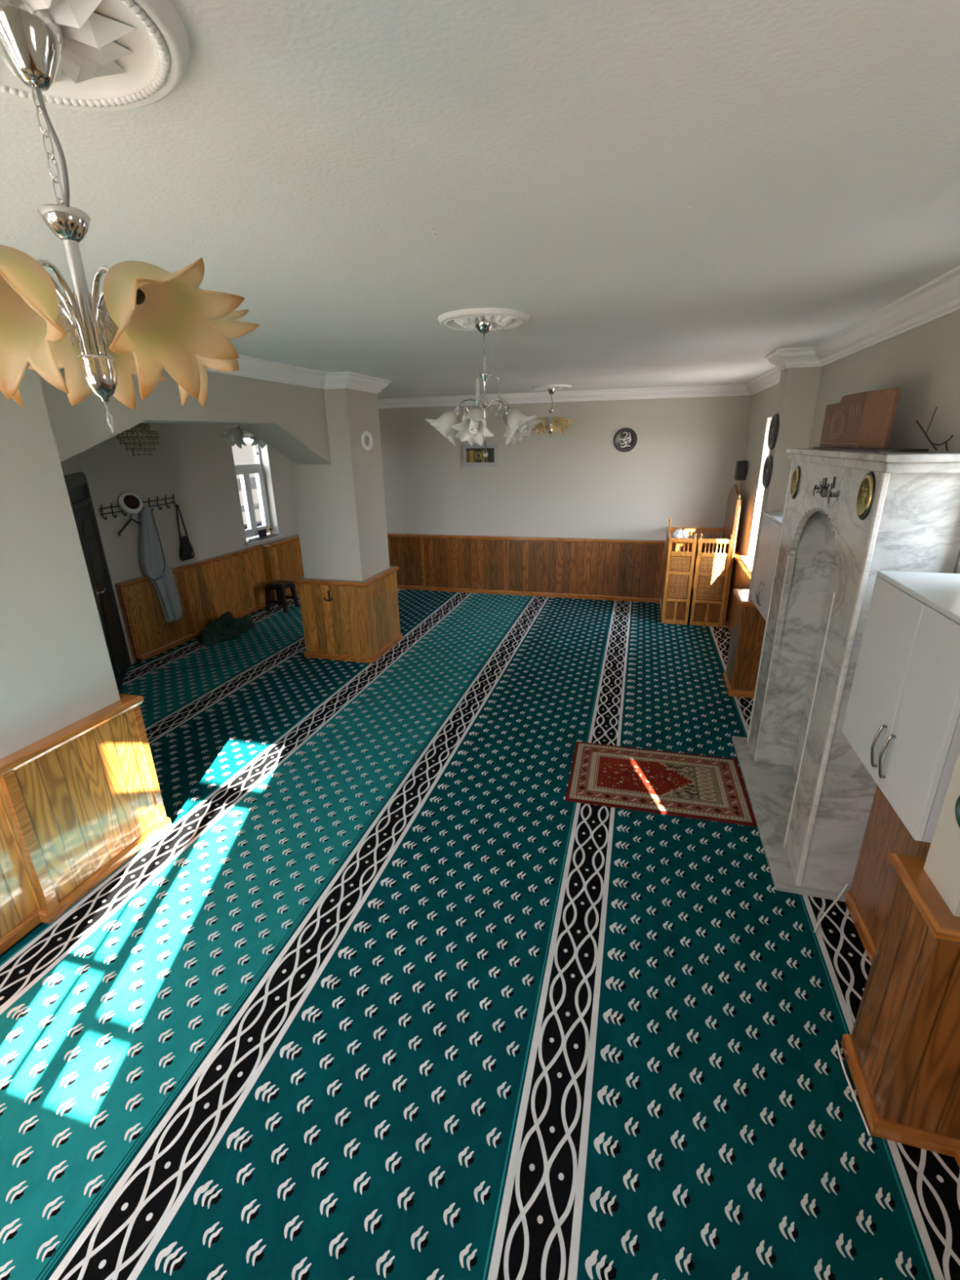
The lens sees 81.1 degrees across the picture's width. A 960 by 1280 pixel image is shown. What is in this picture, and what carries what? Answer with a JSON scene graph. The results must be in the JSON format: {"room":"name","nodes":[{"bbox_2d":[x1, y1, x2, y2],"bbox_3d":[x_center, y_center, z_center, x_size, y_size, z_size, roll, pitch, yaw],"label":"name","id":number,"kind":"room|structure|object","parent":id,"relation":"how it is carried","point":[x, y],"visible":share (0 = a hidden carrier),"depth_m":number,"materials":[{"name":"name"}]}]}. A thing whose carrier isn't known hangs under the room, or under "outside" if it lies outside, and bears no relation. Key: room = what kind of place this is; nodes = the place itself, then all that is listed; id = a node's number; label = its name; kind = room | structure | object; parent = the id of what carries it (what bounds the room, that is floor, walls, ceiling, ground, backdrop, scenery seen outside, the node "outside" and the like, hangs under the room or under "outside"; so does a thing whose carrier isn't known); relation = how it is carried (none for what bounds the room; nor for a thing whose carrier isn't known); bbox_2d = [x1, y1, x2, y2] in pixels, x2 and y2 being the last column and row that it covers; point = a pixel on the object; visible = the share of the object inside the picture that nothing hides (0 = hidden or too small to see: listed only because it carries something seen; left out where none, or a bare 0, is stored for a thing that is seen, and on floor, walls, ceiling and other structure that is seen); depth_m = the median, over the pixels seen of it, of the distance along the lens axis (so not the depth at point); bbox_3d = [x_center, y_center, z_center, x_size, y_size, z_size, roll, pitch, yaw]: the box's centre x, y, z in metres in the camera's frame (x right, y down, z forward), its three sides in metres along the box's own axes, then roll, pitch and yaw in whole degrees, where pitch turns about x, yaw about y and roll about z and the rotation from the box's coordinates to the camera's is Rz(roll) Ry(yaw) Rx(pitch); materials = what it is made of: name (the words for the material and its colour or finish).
{"room":"mosque","nodes":[
{"label":"mosque","id":0,"kind":"room"},
{"bbox_2d":[0,362,119,759],"bbox_3d":[-2.186,-0.073,2.544,0.470,2.618,0.600,4,20,15],"label":"wall","id":1,"kind":"structure","parent":0,"point":[56,671],"depth_m":2.47,"materials":[{"name":"paint"}]},
{"bbox_2d":[0,662,136,957],"bbox_3d":[-0.765,0.814,4.097,6.660,0.108,9.100,4,20,15],"label":"floor","id":2,"kind":"structure","parent":0,"point":[40,923],"depth_m":2.52,"materials":[{"name":"brown wood"}]},
{"bbox_2d":[0,588,959,1279],"bbox_3d":[-0.870,0.726,4.167,5.866,0.014,8.588,4,20,15],"label":"carpet","id":3,"kind":"object","parent":2,"relation":"on","point":[376,999],"visible":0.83,"depth_m":2.16,"materials":[{"name":"teal carpet"}]},
{"bbox_2d":[127,662,235,672],"bbox_3d":[-2.921,0.268,5.515,0.998,0.025,0.024,-4,20,-9],"label":"cord","id":4,"kind":"object","parent":3,"relation":"on","point":[234,663],"visible":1,"depth_m":5.52,"materials":[{"name":"plastic"}]},
{"bbox_2d":[197,611,256,646],"bbox_3d":[-2.931,-0.188,6.507,0.426,0.226,0.918,4,20,15],"label":"bundle","id":5,"kind":"object","parent":3,"relation":"on","point":[226,627],"visible":1,"depth_m":6.37,"materials":[{"name":"black fabric"}]},
{"bbox_2d":[265,579,299,612],"bbox_3d":[-2.628,-0.587,7.416,0.309,0.363,0.309,4,20,15],"label":"stool","id":6,"kind":"object","parent":3,"relation":"on","point":[279,586],"visible":1,"depth_m":7.32,"materials":[{"name":"black plastic"}]},
{"bbox_2d":[289,388,389,581],"bbox_3d":[-1.350,-1.153,5.565,0.630,2.618,0.630,4,20,15],"label":"column","id":7,"kind":"structure","parent":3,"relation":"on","point":[340,504],"depth_m":5.25,"materials":[{"name":"paint"}]},
{"bbox_2d":[293,565,402,663],"bbox_3d":[-1.335,-0.304,5.864,0.774,0.817,0.774,4,20,15],"label":"panelling","id":8,"kind":"object","parent":7,"relation":"attached to","point":[361,623],"visible":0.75,"depth_m":5.56,"materials":[{"name":"brown wood"}]},
{"bbox_2d":[323,591,332,601],"bbox_3d":[-1.471,-0.423,5.438,0.099,0.107,0.039,4,20,15],"label":"coat hook","id":9,"kind":"object","parent":8,"relation":"attached to","point":[327,592],"visible":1,"depth_m":5.44,"materials":[{"name":"black paint"}]},
{"bbox_2d":[360,431,373,450],"bbox_3d":[-1.053,-1.857,5.232,0.024,0.174,0.220,4,20,15],"label":"wall ornament","id":10,"kind":"object","parent":7,"relation":"attached to","point":[366,439],"visible":1,"depth_m":5.22,"materials":[{"name":"paint"}]},
{"bbox_2d":[564,741,757,826],"bbox_3d":[1.117,0.882,3.578,1.065,0.016,0.715,4,20,14],"label":"rug","id":11,"kind":"object","parent":3,"relation":"on","point":[695,786],"visible":1,"depth_m":3.51,"materials":[{"name":"red fabric"}]},
{"bbox_2d":[659,479,741,626],"bbox_3d":[2.574,-1.071,6.646,0.700,1.608,0.870,4,20,15],"label":"pulpit","id":12,"kind":"object","parent":3,"relation":"on","point":[710,583],"visible":0.99,"depth_m":6.38,"materials":[{"name":"orange wood"}]},
{"bbox_2d":[672,528,688,537],"bbox_3d":[2.287,-1.220,6.387,0.169,0.106,0.215,4,20,15],"label":"folded cloth","id":13,"kind":"object","parent":12,"relation":"on","point":[678,533],"visible":0.97,"depth_m":6.35,"materials":[{"name":"white fabric"}]},
{"bbox_2d":[813,883,848,933],"bbox_3d":[1.572,1.197,2.514,0.283,0.111,0.017,-14,23,-33],"label":"cable","id":14,"kind":"object","parent":3,"relation":"on","point":[846,884],"visible":1,"depth_m":2.51,"materials":[{"name":"white plastic"}]},
{"bbox_2d":[731,448,959,902],"bbox_3d":[1.775,0.044,2.963,0.385,1.983,1.545,4,20,15],"label":"mihrab","id":15,"kind":"object","parent":3,"relation":"on","point":[849,517],"visible":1,"depth_m":2.58,"materials":[{"name":"grey stone"}]},
{"bbox_2d":[812,387,928,452],"bbox_3d":[1.803,-1.019,2.621,0.180,0.248,0.940,4,20,15],"label":"book stand","id":16,"kind":"object","parent":15,"relation":"on","point":[863,421],"visible":1,"depth_m":2.50,"materials":[{"name":"brown wood"}]},
{"bbox_2d":[915,406,953,451],"bbox_3d":[1.776,-0.825,2.192,0.031,0.164,0.194,-1,19,0],"label":"dry twig","id":17,"kind":"object","parent":15,"relation":"on","point":[932,444],"visible":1,"depth_m":2.20,"materials":[{"name":"brown wood"}]},
{"bbox_2d":[835,1040,871,1136],"bbox_3d":[1.239,1.485,1.876,0.016,0.008,0.301,4,20,13],"label":"cable","id":18,"kind":"object","parent":3,"relation":"on","point":[837,1042],"visible":1,"depth_m":1.86,"materials":[{"name":"white plastic"}]},
{"bbox_2d":[60,453,81,475],"bbox_3d":[-3.284,-0.726,4.473,0.150,2.632,1.850,-10,21,-23],"label":"wall","id":19,"kind":"structure","parent":0,"point":[70,465],"depth_m":4.70,"materials":[{"name":"paint"}]},
{"bbox_2d":[63,471,131,693],"bbox_3d":[-3.231,-0.405,4.685,0.132,1.860,1.480,-10,21,-23],"label":"door","id":20,"kind":"structure","parent":19,"relation":"in","point":[77,485],"depth_m":4.95,"materials":[{"name":"black wood"}]},
{"bbox_2d":[50,265,959,408],"bbox_3d":[-0.907,-1.690,3.298,5.990,0.115,8.600,4,20,15],"label":"crown molding","id":21,"kind":"structure","parent":19,"relation":"attached to","point":[939,298],"depth_m":4.02,"materials":[{"name":"paint"}]},
{"bbox_2d":[77,422,298,664],"bbox_3d":[-3.204,-1.552,6.810,0.220,2.632,3.540,4,20,15],"label":"wall","id":22,"kind":"structure","parent":0,"point":[193,463],"depth_m":6.12,"materials":[{"name":"paint"}]},
{"bbox_2d":[98,492,177,519],"bbox_3d":[-3.358,-1.371,5.598,0.186,0.223,0.920,4,20,15],"label":"coat rack","id":23,"kind":"object","parent":22,"relation":"attached to","point":[173,497],"depth_m":5.42,"materials":[{"name":"black metal"}]},
{"bbox_2d":[118,513,140,536],"bbox_3d":[-3.424,-1.137,5.480,0.017,0.198,0.287,4,20,15],"label":"clothes hanger","id":24,"kind":"object","parent":23,"relation":"hanging from","point":[131,519],"visible":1,"depth_m":5.46,"materials":[{"name":"black plastic"}]},
{"bbox_2d":[139,506,182,622],"bbox_3d":[-3.332,-0.763,5.813,0.159,1.211,0.356,4,20,15],"label":"robe","id":25,"kind":"object","parent":23,"relation":"hanging from","point":[154,565],"visible":0.98,"depth_m":5.75,"materials":[{"name":"grey fabric"}]},
{"bbox_2d":[175,504,194,560],"bbox_3d":[-3.248,-1.179,6.137,0.069,0.604,0.193,4,20,15],"label":"shoulder bag","id":26,"kind":"object","parent":23,"relation":"hanging from","point":[186,550],"visible":1,"depth_m":6.15,"materials":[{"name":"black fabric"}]},
{"bbox_2d":[114,535,303,662],"bbox_3d":[-2.993,-0.702,7.080,0.172,0.819,3.390,4,20,15],"label":"panelling","id":27,"kind":"object","parent":22,"relation":"attached to","point":[235,582],"visible":0.75,"depth_m":6.53,"materials":[{"name":"brown wood"}]},
{"bbox_2d":[235,434,270,537],"bbox_3d":[-3.049,-2.011,7.349,0.075,1.290,0.700,4,20,15],"label":"window","id":28,"kind":"structure","parent":22,"relation":"in","point":[243,470],"depth_m":7.46,"materials":[{"name":"white plastic"}]},
{"bbox_2d":[244,533,284,545],"bbox_3d":[-2.984,-1.360,7.553,0.290,0.025,0.800,4,20,15],"label":"window sill","id":29,"kind":"structure","parent":22,"relation":"attached to","point":[247,543],"depth_m":7.49,"materials":[{"name":"stone"}]},
{"bbox_2d":[248,533,278,542],"bbox_3d":[-2.932,-1.369,7.523,0.145,0.008,0.700,4,20,15],"label":"tray","id":30,"kind":"object","parent":29,"relation":"on","point":[273,535],"visible":0.86,"depth_m":7.49,"materials":[{"name":"silver plastic"}]},
{"bbox_2d":[257,528,266,537],"bbox_3d":[-2.942,-1.448,7.597,0.015,0.092,0.160,4,20,15],"label":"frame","id":31,"kind":"object","parent":30,"relation":"on","point":[263,532],"visible":1,"depth_m":7.58,"materials":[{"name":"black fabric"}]},
{"bbox_2d":[267,526,274,534],"bbox_3d":[-2.878,-1.504,7.734,0.090,0.105,0.090,4,20,15],"label":"goblet","id":32,"kind":"object","parent":30,"relation":"on","point":[270,528],"visible":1,"depth_m":7.72,"materials":[{"name":"gold metal"}]},
{"bbox_2d":[219,425,248,448],"label":"lampshade","id":33,"kind":"object","parent":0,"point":[233,436],"depth_m":4.85,"materials":[{"name":"white glass"}]},
{"bbox_2d":[0,0,959,399],"bbox_3d":[-0.812,-1.766,3.188,6.660,0.100,9.100,4,20,15],"label":"ceiling","id":34,"kind":"structure","parent":0,"point":[311,153],"depth_m":1.28,"materials":[{"name":"paint"}]},
{"bbox_2d":[0,0,189,111],"bbox_3d":[-0.644,-0.846,0.768,0.450,0.034,0.450,4,20,15],"label":"ceiling medallion","id":35,"kind":"object","parent":34,"relation":"attached to","point":[117,55],"visible":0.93,"depth_m":0.84,"materials":[{"name":"paint"}]},
{"bbox_2d":[0,0,259,432],"bbox_3d":[-0.615,-0.599,0.844,0.520,0.539,0.525,4,20,15],"label":"chandelier","id":36,"kind":"object","parent":35,"relation":"hanging from","point":[145,319],"visible":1,"depth_m":0.83,"materials":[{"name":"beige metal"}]},
{"bbox_2d":[135,287,145,304],"bbox_3d":[-0.519,-0.520,0.833,0.044,0.041,0.040,4,20,15],"label":"socket","id":37,"kind":"object","parent":36,"relation":"attached to","point":[140,293],"depth_m":0.83,"materials":[{"name":"black plastic"}]},
{"bbox_2d":[116,422,159,456],"bbox_3d":[-2.564,-1.685,4.150,0.286,0.622,0.284,4,20,15],"label":"crystal chandelier","id":38,"kind":"object","parent":34,"relation":"hanging from","point":[144,426],"visible":0.84,"depth_m":4.18,"materials":[{"name":"gold metal"}]},
{"bbox_2d":[37,367,331,464],"bbox_3d":[-1.873,-1.506,3.758,0.340,0.735,2.700,4,20,15],"label":"beam","id":39,"kind":"structure","parent":34,"relation":"attached to","point":[290,419],"depth_m":3.69,"materials":[{"name":"paint"}]},
{"bbox_2d":[249,435,266,454],"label":"chandelier","id":40,"kind":"object","parent":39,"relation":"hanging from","point":[255,440],"depth_m":4.85,"materials":[{"name":"white glass"}]},
{"bbox_2d":[437,307,529,331],"bbox_3d":[0.019,-1.554,2.744,0.450,0.034,0.450,4,20,15],"label":"ceiling medallion","id":41,"kind":"object","parent":34,"relation":"attached to","point":[502,319],"visible":0.92,"depth_m":2.66,"materials":[{"name":"paint"}]},
{"bbox_2d":[425,318,541,457],"bbox_3d":[0.017,-1.258,2.832,0.597,0.639,0.587,4,20,15],"label":"chandelier","id":42,"kind":"object","parent":41,"relation":"hanging from","point":[473,428],"visible":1,"depth_m":2.80,"materials":[{"name":"white glass"}]},
{"bbox_2d":[453,408,459,415],"bbox_3d":[-0.123,-1.164,2.874,0.040,0.033,0.040,38,13,-14],"label":"socket","id":43,"kind":"object","parent":42,"relation":"attached to","point":[455,412],"depth_m":2.86,"materials":[{"name":"silver metal"}]},
{"bbox_2d":[503,408,507,416],"bbox_3d":[0.143,-1.202,2.967,0.040,0.033,0.040,22,71,48],"label":"socket","id":44,"kind":"object","parent":42,"relation":"attached to","point":[505,412],"depth_m":2.96,"materials":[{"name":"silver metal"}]},
{"bbox_2d":[506,406,512,412],"bbox_3d":[0.151,-1.144,2.801,0.040,0.033,0.040,-39,-7,38],"label":"socket","id":45,"kind":"object","parent":42,"relation":"attached to","point":[509,409],"depth_m":2.79,"materials":[{"name":"silver metal"}]},
{"bbox_2d":[531,384,572,390],"bbox_3d":[0.798,-2.802,6.245,0.450,0.034,0.450,4,20,15],"label":"ceiling medallion","id":46,"kind":"object","parent":34,"relation":"attached to","point":[558,387],"visible":0.95,"depth_m":6.11,"materials":[{"name":"paint"}]},
{"bbox_2d":[532,387,574,438],"bbox_3d":[0.808,-2.558,6.328,0.521,0.539,0.525,-4,20,-9],"label":"chandelier","id":47,"kind":"object","parent":46,"relation":"hanging from","point":[554,424],"visible":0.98,"depth_m":6.29,"materials":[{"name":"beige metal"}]},
{"bbox_2d":[686,199,690,208],"bbox_3d":[0.529,-1.105,1.422,0.012,0.020,0.004,4,20,15],"label":"ceiling hook","id":48,"kind":"object","parent":34,"relation":"attached to","point":[687,206],"visible":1,"depth_m":1.42,"materials":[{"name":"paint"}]},
{"bbox_2d":[378,395,751,540],"bbox_3d":[0.301,-1.931,7.706,6.460,2.632,0.200,4,20,15],"label":"wall","id":49,"kind":"structure","parent":0,"point":[681,466],"depth_m":7.25,"materials":[{"name":"paint"}]},
{"bbox_2d":[462,444,497,466],"bbox_3d":[0.001,-2.462,7.480,0.480,0.270,0.025,4,20,15],"label":"picture frame","id":50,"kind":"object","parent":49,"relation":"attached to","point":[473,455],"visible":1,"depth_m":7.48,"materials":[{"name":"silver metal"}]},
{"bbox_2d":[466,448,493,462],"bbox_3d":[0.003,-2.464,7.486,0.390,0.180,0.012,4,20,15],"label":"picture","id":51,"kind":"object","parent":50,"relation":"attached to","point":[473,455],"depth_m":7.48},
{"bbox_2d":[386,533,720,604],"bbox_3d":[0.222,-1.047,7.895,5.900,0.819,0.072,4,20,15],"label":"panelling","id":52,"kind":"object","parent":49,"relation":"attached to","point":[582,568],"visible":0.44,"depth_m":7.74,"materials":[{"name":"brown wood"}]},
{"bbox_2d":[613,427,637,452],"bbox_3d":[1.801,-2.476,6.948,0.284,0.284,0.018,4,20,15],"label":"plaque","id":53,"kind":"object","parent":49,"relation":"attached to","point":[625,439],"visible":1,"depth_m":6.95,"materials":[{"name":"black metal"}]},
{"bbox_2d":[748,366,822,595],"bbox_3d":[2.315,-0.811,4.407,0.220,2.618,0.200,4,20,15],"label":"wall pier","id":54,"kind":"object","parent":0,"point":[798,387],"visible":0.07,"depth_m":4.06,"materials":[{"name":"paint"}]},
{"bbox_2d":[762,454,773,488],"bbox_3d":[2.192,-1.283,4.280,0.018,0.244,0.244,4,20,15],"label":"round plaque","id":55,"kind":"object","parent":54,"relation":"attached to","point":[767,470],"visible":1,"depth_m":4.26,"materials":[{"name":"black metal"}]},
{"bbox_2d":[768,413,779,449],"bbox_3d":[2.187,-1.552,4.185,0.018,0.256,0.256,4,20,15],"label":"round plaque","id":56,"kind":"object","parent":54,"relation":"attached to","point":[774,426],"visible":1,"depth_m":4.16,"materials":[{"name":"black metal"}]},
{"bbox_2d":[735,310,959,573],"bbox_3d":[2.078,-0.278,2.927,0.160,2.632,8.600,4,20,15],"label":"wall","id":57,"kind":"structure","parent":0,"point":[923,361],"depth_m":2.68,"materials":[{"name":"paint"}]},
{"bbox_2d":[734,460,747,480],"bbox_3d":[2.993,-1.940,6.424,0.115,0.215,0.126,4,20,15],"label":"loudspeaker","id":58,"kind":"object","parent":57,"relation":"attached to","point":[741,468],"visible":0.98,"depth_m":6.38,"materials":[{"name":"black plastic"}]},
{"bbox_2d":[736,462,746,479],"bbox_3d":[2.970,-1.921,6.371,0.080,0.185,0.006,4,20,15],"label":"grille","id":59,"kind":"object","parent":58,"relation":"attached to","point":[741,466],"depth_m":6.37,"materials":[{"name":"black fabric"}]},
{"bbox_2d":[722,545,765,698],"bbox_3d":[2.507,-0.245,5.485,0.322,0.827,3.650,4,20,15],"label":"panelling","id":60,"kind":"object","parent":57,"relation":"attached to","point":[744,624],"visible":0.45,"depth_m":4.65,"materials":[{"name":"brown wood"}]},
{"bbox_2d":[738,555,753,573],"bbox_3d":[2.703,-0.677,5.432,0.180,0.016,1.340,4,20,15],"label":"sill","id":61,"kind":"structure","parent":57,"relation":"attached to","point":[748,562],"depth_m":5.79,"materials":[{"name":"stone"}]},
{"bbox_2d":[751,511,783,620],"bbox_3d":[2.118,-0.513,3.911,0.292,0.665,0.680,4,20,15],"label":"upper cabinet","id":62,"kind":"object","parent":57,"relation":"attached to","point":[771,521],"visible":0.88,"depth_m":3.95,"materials":[{"name":"grey laminate"}]},
{"bbox_2d":[841,570,959,842],"bbox_3d":[1.488,0.178,1.811,0.327,0.660,0.675,4,20,15],"label":"upper cabinet","id":63,"kind":"object","parent":57,"relation":"attached to","point":[902,719],"visible":1,"depth_m":1.75,"materials":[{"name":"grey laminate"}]},
{"bbox_2d":[923,749,959,916],"bbox_3d":[1.409,0.268,1.391,0.260,2.618,0.182,4,20,15],"label":"wall pier","id":64,"kind":"object","parent":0,"point":[942,864],"depth_m":1.55,"materials":[{"name":"paint"}]},
{"bbox_2d":[840,784,959,1168],"bbox_3d":[1.153,1.376,0.947,0.282,0.832,3.440,4,20,15],"label":"panelling","id":65,"kind":"object","parent":64,"relation":"attached to","point":[902,1050],"visible":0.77,"depth_m":1.69,"materials":[{"name":"brown wood"}]},
{"bbox_2d":[955,795,959,827],"bbox_3d":[1.264,0.448,1.447,0.018,0.108,0.108,4,20,15],"label":"plaque","id":66,"kind":"object","parent":64,"relation":"attached to","point":[957,802],"visible":1,"depth_m":1.49,"materials":[{"name":"ceramic"}]},
{"bbox_3d":[-2.549,0.432,1.151,0.280,2.632,2.450,4,20,15],"label":"wall","id":67,"kind":"structure","parent":0,"visible":0},
{"bbox_2d":[0,693,171,955],"bbox_3d":[-2.313,1.176,1.718,0.252,0.819,3.122,4,20,15],"label":"panelling","id":68,"kind":"object","parent":67,"relation":"attached to","point":[81,800],"visible":0.88,"depth_m":2.65,"materials":[{"name":"brown wood"}]},
{"label":"outside","id":69,"kind":"structure","parent":0,"visible":0},
{"bbox_2d":[236,476,262,529],"bbox_3d":[-3.849,-1.896,9.548,0.200,1.660,0.790,4,20,15],"label":"window pane","id":70,"kind":"object","parent":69,"point":[253,482],"visible":0.04,"depth_m":9.30,"materials":[{"name":"clear glass"}]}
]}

